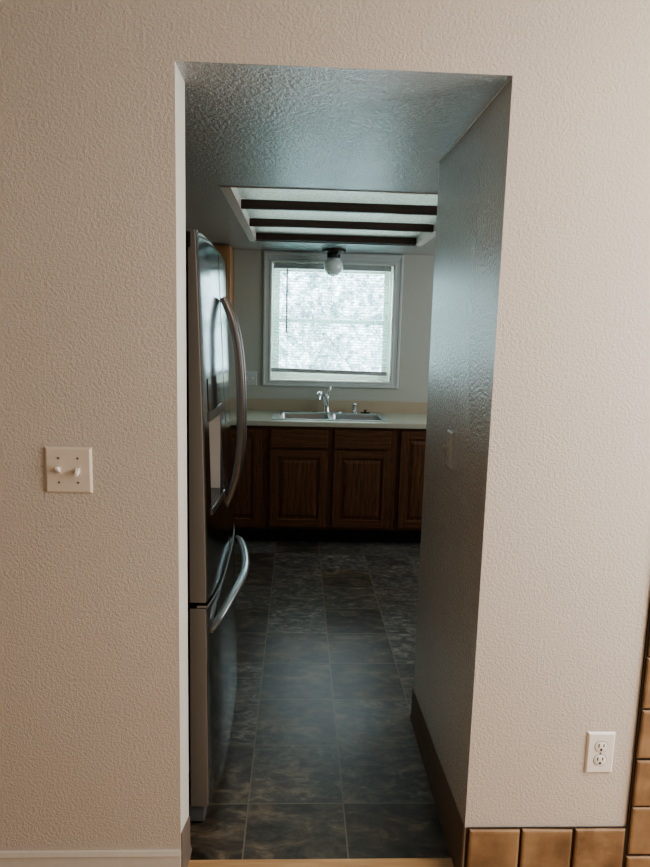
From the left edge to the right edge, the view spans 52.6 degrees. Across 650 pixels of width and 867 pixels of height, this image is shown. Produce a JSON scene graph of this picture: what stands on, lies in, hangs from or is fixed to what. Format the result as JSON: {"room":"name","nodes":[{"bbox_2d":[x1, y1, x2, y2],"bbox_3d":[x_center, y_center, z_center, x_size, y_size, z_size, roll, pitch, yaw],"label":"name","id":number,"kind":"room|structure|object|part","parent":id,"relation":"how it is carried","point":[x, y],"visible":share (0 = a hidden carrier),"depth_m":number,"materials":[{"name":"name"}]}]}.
{"room":"living room","nodes":[
{"label":"living room","id":0,"kind":"room"},
{"bbox_2d":[188,536,453,866],"bbox_3d":[-0.095,1.248,1.883,5.200,0.054,6.960,1,9,-2],"label":"floor","id":1,"kind":"structure","parent":0,"point":[323,760],"depth_m":2.56,"materials":[{"name":"tile"}]},
{"bbox_2d":[186,228,249,822],"bbox_3d":[-0.717,0.257,2.289,0.904,1.760,0.912,1,9,-2],"label":"refrigerator","id":2,"kind":"object","parent":1,"relation":"on","point":[213,590],"visible":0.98,"depth_m":1.97,"materials":[{"name":"grey metal"}]},
{"bbox_3d":[-0.356,-0.061,2.024,0.086,1.034,0.452,1,9,-2],"label":"door","id":3,"kind":"part","parent":2,"relation":"part of","materials":[{"name":"metal"}]},
{"bbox_3d":[-0.379,0.743,2.377,0.102,0.626,0.911,1,9,-5],"label":"freezer drawer","id":4,"kind":"part","parent":2,"relation":"part of","materials":[{"name":"metal"}]},
{"bbox_3d":[-0.333,-0.126,1.977,0.012,0.094,0.248,1,9,-1],"label":"control panel","id":5,"kind":"part","parent":2,"relation":"part of","materials":[{"name":"black plastic"}]},
{"bbox_3d":[-0.365,0.430,2.330,0.060,0.007,0.903,1,9,-4],"label":"trim","id":6,"kind":"part","parent":2,"relation":"part of","materials":[{"name":"silver metal"}]},
{"bbox_3d":[-0.328,0.210,2.028,0.011,0.017,0.248,1,9,-1],"label":"dispenser sill","id":7,"kind":"part","parent":2,"relation":"part of","materials":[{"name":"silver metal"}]},
{"bbox_3d":[-0.384,-0.130,2.476,0.085,1.034,0.455,1,9,-5],"label":"door","id":8,"kind":"part","parent":2,"relation":"part of","materials":[{"name":"metal"}]},
{"bbox_3d":[-0.318,0.498,2.347,0.092,0.054,0.859,1,9,-2],"label":"handle","id":9,"kind":"part","parent":2,"relation":"part of","materials":[{"name":"grey metal"}]},
{"bbox_3d":[-0.312,-0.097,2.209,0.085,0.713,0.024,1,9,-2],"label":"handle","id":10,"kind":"part","parent":2,"relation":"part of","materials":[{"name":"silver metal"}]},
{"bbox_3d":[-0.315,-0.110,2.294,0.085,0.713,0.024,1,9,-2],"label":"handle","id":11,"kind":"part","parent":2,"relation":"part of","materials":[{"name":"silver metal"}]},
{"bbox_2d":[231,425,265,540],"bbox_3d":[-0.859,0.315,4.911,0.856,0.859,0.633,1,9,-2],"label":"base cabinet","id":12,"kind":"object","parent":1,"relation":"on","point":[249,498],"visible":0.31,"depth_m":4.62,"materials":[{"name":"brown wood"}]},
{"bbox_3d":[-0.636,0.308,4.609,0.265,0.590,0.016,1,9,-2],"label":"raised panel","id":13,"kind":"part","parent":12,"relation":"part of","materials":[{"name":"brown wood"}]},
{"bbox_2d":[265,426,396,542],"bbox_3d":[0.025,0.333,4.949,0.910,0.859,0.633,1,9,-2],"label":"base cabinet","id":14,"kind":"object","parent":1,"relation":"on","point":[324,484],"visible":1,"depth_m":4.64,"materials":[{"name":"brown wood"}]},
{"bbox_3d":[-0.189,0.390,4.639,0.288,0.442,0.016,1,9,-2],"label":"raised panel","id":15,"kind":"part","parent":14,"relation":"part of","materials":[{"name":"brown wood"}]},
{"bbox_3d":[-0.189,0.390,4.638,0.399,0.553,0.020,1,9,-2],"label":"door","id":16,"kind":"part","parent":14,"relation":"part of","materials":[{"name":"brown wood"}]},
{"bbox_3d":[-0.179,0.035,4.585,0.398,0.132,0.020,1,9,-2],"label":"drawer","id":17,"kind":"part","parent":14,"relation":"part of","materials":[{"name":"brown wood"}]},
{"bbox_2d":[230,398,427,428],"bbox_3d":[-0.002,-0.155,4.869,2.575,0.125,0.644,1,9,-2],"label":"countertop","id":18,"kind":"structure","parent":14,"relation":"on","point":[405,415],"depth_m":5.14,"materials":[{"name":"beige laminate"}]},
{"bbox_2d":[312,386,340,412],"bbox_3d":[0.017,-0.251,4.985,0.230,0.202,0.239,1,9,-2],"label":"faucet","id":19,"kind":"object","parent":18,"relation":"on","point":[319,395],"visible":1,"depth_m":5.06,"materials":[{"name":"silver metal"}]},
{"bbox_3d":[-0.015,-0.261,4.992,0.032,0.125,0.179,4,9,18],"label":"spout","id":20,"kind":"part","parent":19,"relation":"part of","materials":[{"name":"silver metal"}]},
{"bbox_3d":[0.011,-0.168,5.089,0.230,0.006,0.052,1,9,-2],"label":"deck plate","id":21,"kind":"part","parent":19,"relation":"part of","materials":[{"name":"silver metal"}]},
{"bbox_2d":[271,410,390,421],"bbox_3d":[0.031,-0.046,4.893,0.842,0.177,0.515,1,9,-2],"label":"sink","id":22,"kind":"object","parent":18,"relation":"in","point":[277,415],"visible":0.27,"depth_m":5.02,"materials":[{"name":"metal"}]},
{"bbox_3d":[-0.155,-0.046,4.858,0.353,0.177,0.370,1,9,-2],"label":"bowl","id":23,"kind":"part","parent":22,"relation":"part of","materials":[{"name":"metal"}]},
{"bbox_2d":[352,403,357,412],"bbox_3d":[0.232,-0.197,5.088,0.044,0.075,0.044,1,9,-2],"label":"soap dispenser","id":24,"kind":"object","parent":22,"relation":"on","point":[354,404],"visible":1,"depth_m":5.08,"materials":[{"name":"silver metal"}]},
{"bbox_3d":[0.228,-0.038,4.874,0.353,0.177,0.370,1,9,-2],"label":"bowl","id":25,"kind":"part","parent":22,"relation":"part of","materials":[{"name":"metal"}]},
{"bbox_3d":[0.255,0.397,4.657,0.403,0.555,0.020,1,9,-2],"label":"door","id":26,"kind":"part","parent":14,"relation":"part of","materials":[{"name":"brown wood"}]},
{"bbox_3d":[0.255,0.397,4.658,0.292,0.444,0.016,1,9,-2],"label":"raised panel","id":27,"kind":"part","parent":14,"relation":"part of","materials":[{"name":"brown wood"}]},
{"bbox_3d":[0.262,0.044,4.604,0.399,0.132,0.020,1,9,-2],"label":"drawer","id":28,"kind":"part","parent":14,"relation":"part of","materials":[{"name":"brown wood"}]},
{"bbox_2d":[390,428,425,542],"bbox_3d":[0.866,0.349,4.985,0.771,0.859,0.633,1,9,-2],"label":"base cabinet","id":29,"kind":"object","parent":1,"relation":"on","point":[410,443],"visible":0.27,"depth_m":4.66,"materials":[{"name":"brown wood"}]},
{"bbox_3d":[0.697,0.334,4.665,0.345,0.701,0.020,1,9,-2],"label":"door","id":30,"kind":"part","parent":29,"relation":"part of","materials":[{"name":"brown wood"}]},
{"bbox_3d":[0.697,0.334,4.666,0.234,0.590,0.016,1,9,-2],"label":"raised panel","id":31,"kind":"part","parent":29,"relation":"part of","materials":[{"name":"brown wood"}]},
{"bbox_2d":[0,0,649,866],"bbox_3d":[-0.060,-0.068,1.670,5.200,2.620,0.130,1,9,-2],"label":"wall","id":32,"kind":"structure","parent":0,"point":[94,586],"depth_m":1.60,"materials":[{"name":"beige paint"}]},
{"bbox_2d":[45,446,92,492],"bbox_3d":[-0.624,0.091,1.594,0.113,0.115,0.022,1,9,-2],"label":"light switch","id":33,"kind":"object","parent":32,"relation":"attached to","point":[67,469],"visible":1,"depth_m":1.60,"materials":[{"name":"white plastic"}]},
{"bbox_2d":[0,849,180,866],"bbox_3d":[-1.538,1.154,1.723,2.300,0.112,0.014,1,9,-2],"label":"baseboard","id":34,"kind":"structure","parent":32,"relation":"attached to","point":[39,858],"depth_m":1.75,"materials":[{"name":"white paint"}]},
{"bbox_2d":[181,816,191,866],"bbox_3d":[-0.387,1.143,1.841,0.009,0.158,0.128,1,9,-2],"label":"baseboard","id":35,"kind":"object","parent":32,"relation":"attached to","point":[186,849],"visible":1,"depth_m":1.84,"materials":[{"name":"plastic"}]},
{"bbox_2d":[464,601,649,866],"bbox_3d":[0.965,0.467,1.718,1.127,1.598,0.013,1,9,-2],"label":"trim","id":36,"kind":"structure","parent":32,"relation":"attached to","point":[628,845],"depth_m":1.80,"materials":[{"name":"ceramic"}]},
{"bbox_2d":[584,732,615,772],"bbox_3d":[0.742,0.861,1.772,0.077,0.120,0.008,1,9,-2],"label":"wall outlet","id":37,"kind":"object","parent":32,"relation":"attached to","point":[599,753],"visible":1,"depth_m":1.77,"materials":[{"name":"white plastic"}]},
{"bbox_2d":[593,755,606,764],"bbox_3d":[0.741,0.880,1.772,0.037,0.031,0.003,1,9,-2],"label":"receptacle","id":38,"kind":"object","parent":37,"relation":"attached to","point":[597,759],"depth_m":1.77,"materials":[{"name":"white plastic"}]},
{"bbox_2d":[594,741,607,751],"bbox_3d":[0.742,0.842,1.767,0.037,0.031,0.001,1,9,-2],"label":"receptacle","id":39,"kind":"object","parent":37,"relation":"attached to","point":[599,746],"depth_m":1.77,"materials":[{"name":"white plastic"}]},
{"bbox_2d":[227,249,434,401],"bbox_3d":[0.394,-0.381,5.244,3.400,2.200,0.130,1,9,-2],"label":"wall","id":40,"kind":"structure","parent":0,"point":[418,270],"depth_m":5.11,"materials":[{"name":"paint"}]},
{"bbox_2d":[213,245,233,307],"bbox_3d":[-0.979,-1.129,4.848,0.583,0.486,0.318,1,9,-2],"label":"upper cabinet","id":41,"kind":"object","parent":40,"relation":"attached to","point":[226,251],"visible":0.15,"depth_m":4.72,"materials":[{"name":"brown wood"}]},
{"bbox_3d":[-0.833,-1.103,4.706,0.275,0.455,0.020,1,9,-2],"label":"door","id":42,"kind":"part","parent":41,"relation":"part of","materials":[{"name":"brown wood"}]},
{"bbox_2d":[246,371,256,385],"bbox_3d":[-0.587,-0.428,5.120,0.113,0.115,0.022,1,9,-2],"label":"light switch","id":43,"kind":"object","parent":40,"relation":"attached to","point":[251,376],"visible":0.84,"depth_m":5.13,"materials":[{"name":"white paint"}]},
{"bbox_2d":[230,398,427,413],"bbox_3d":[-0.015,-0.202,5.178,2.575,0.125,0.018,1,9,-2],"label":"backsplash","id":44,"kind":"structure","parent":40,"relation":"attached to","point":[252,403],"depth_m":5.17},
{"bbox_2d":[262,250,403,388],"bbox_3d":[0.054,-0.879,5.143,1.069,1.026,0.144,1,9,-2],"label":"window","id":45,"kind":"structure","parent":40,"relation":"in","point":[269,378],"depth_m":5.13,"materials":[{"name":"white paint"}]},
{"bbox_2d":[271,262,390,375],"bbox_3d":[0.045,-0.882,5.117,0.912,0.846,0.058,1,9,-2],"label":"blind","id":46,"kind":"object","parent":45,"relation":"attached to","point":[287,266],"visible":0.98,"depth_m":5.12,"materials":[{"name":"white"}]},
{"bbox_3d":[0.033,-0.487,5.184,0.910,0.044,0.028,1,9,-2],"label":"rail","id":47,"kind":"part","parent":46,"relation":"part of","materials":[{"name":"white plastic"}]},
{"bbox_3d":[0.044,-0.672,5.216,0.900,0.460,0.017,1,9,-2],"label":"sash","id":48,"kind":"part","parent":45,"relation":"part of","materials":[{"name":"beige plastic"}]},
{"bbox_3d":[0.054,-1.084,5.173,0.900,0.432,0.017,1,9,-2],"label":"sash","id":49,"kind":"part","parent":45,"relation":"part of","materials":[{"name":"beige plastic"}]},
{"bbox_2d":[185,83,493,255],"bbox_3d":[0.491,-1.156,3.329,3.400,0.123,3.430,1,9,-2],"label":"ceiling","id":50,"kind":"structure","parent":0,"point":[236,135],"depth_m":2.10,"materials":[{"name":"paint"}]},
{"bbox_2d":[220,186,437,246],"bbox_3d":[0.108,-1.213,3.616,1.166,0.127,1.703,1,9,-2],"label":"ceiling light","id":51,"kind":"object","parent":50,"relation":"attached to","point":[277,212],"visible":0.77,"depth_m":3.62,"materials":[{"name":"white plastic"}]},
{"bbox_3d":[0.131,-1.110,3.032,1.073,0.008,0.482,1,9,-2],"label":"light panel","id":52,"kind":"part","parent":51,"relation":"part of","materials":[{"name":"white plastic"}]},
{"bbox_3d":[0.088,-1.282,4.121,1.073,0.008,0.545,1,9,-2],"label":"light panel","id":53,"kind":"part","parent":51,"relation":"part of","materials":[{"name":"white plastic"}]},
{"bbox_3d":[0.110,-1.194,3.561,1.073,0.008,0.530,1,9,-2],"label":"light panel","id":54,"kind":"part","parent":51,"relation":"part of","materials":[{"name":"white plastic"}]},
{"bbox_2d":[322,248,345,275],"bbox_3d":[0.063,-1.256,4.840,0.180,0.192,0.180,1,9,-2],"label":"globe light","id":55,"kind":"object","parent":50,"relation":"attached to","point":[333,266],"visible":1,"depth_m":4.79,"materials":[{"name":"white glass"}]},
{"bbox_3d":[0.062,-1.226,4.845,0.142,0.130,0.142,1,9,-2],"label":"glass globe","id":56,"kind":"part","parent":55,"relation":"part of","materials":[{"name":"white glass"}]},
{"bbox_2d":[413,97,495,796],"bbox_3d":[0.443,0.142,2.126,0.115,2.095,0.670,1,9,-2],"label":"wall","id":57,"kind":"structure","parent":0,"point":[464,181],"depth_m":2.03,"materials":[{"name":"grey paint"}]},
{"bbox_2d":[410,688,464,866],"bbox_3d":[0.359,1.100,2.205,0.009,0.174,0.802,1,9,-2],"label":"baseboard","id":58,"kind":"structure","parent":57,"relation":"attached to","point":[452,825],"depth_m":2.08,"materials":[{"name":"brown plastic"}]},
{"bbox_2d":[443,429,453,468],"bbox_3d":[0.380,0.049,2.049,0.022,0.115,0.070,1,9,-2],"label":"light switch","id":59,"kind":"object","parent":57,"relation":"attached to","point":[450,435],"visible":1,"depth_m":2.03,"materials":[{"name":"beige plastic"}]},
{"bbox_2d":[439,76,511,162],"bbox_3d":[0.414,-0.882,1.904,0.003,0.007,0.792,1,9,-2],"label":"trim","id":60,"kind":"structure","parent":57,"relation":"attached to","point":[511,76],"depth_m":1.78,"materials":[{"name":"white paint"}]},
{"label":"outside","id":61,"kind":"structure","parent":0,"visible":0},
{"bbox_2d":[279,272,383,371],"bbox_3d":[0.261,-3.651,12.209,16.000,9.489,7.482,1,9,-2],"label":"hillside","id":62,"kind":"structure","parent":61,"point":[295,277],"depth_m":11.01,"materials":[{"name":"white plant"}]}
]}

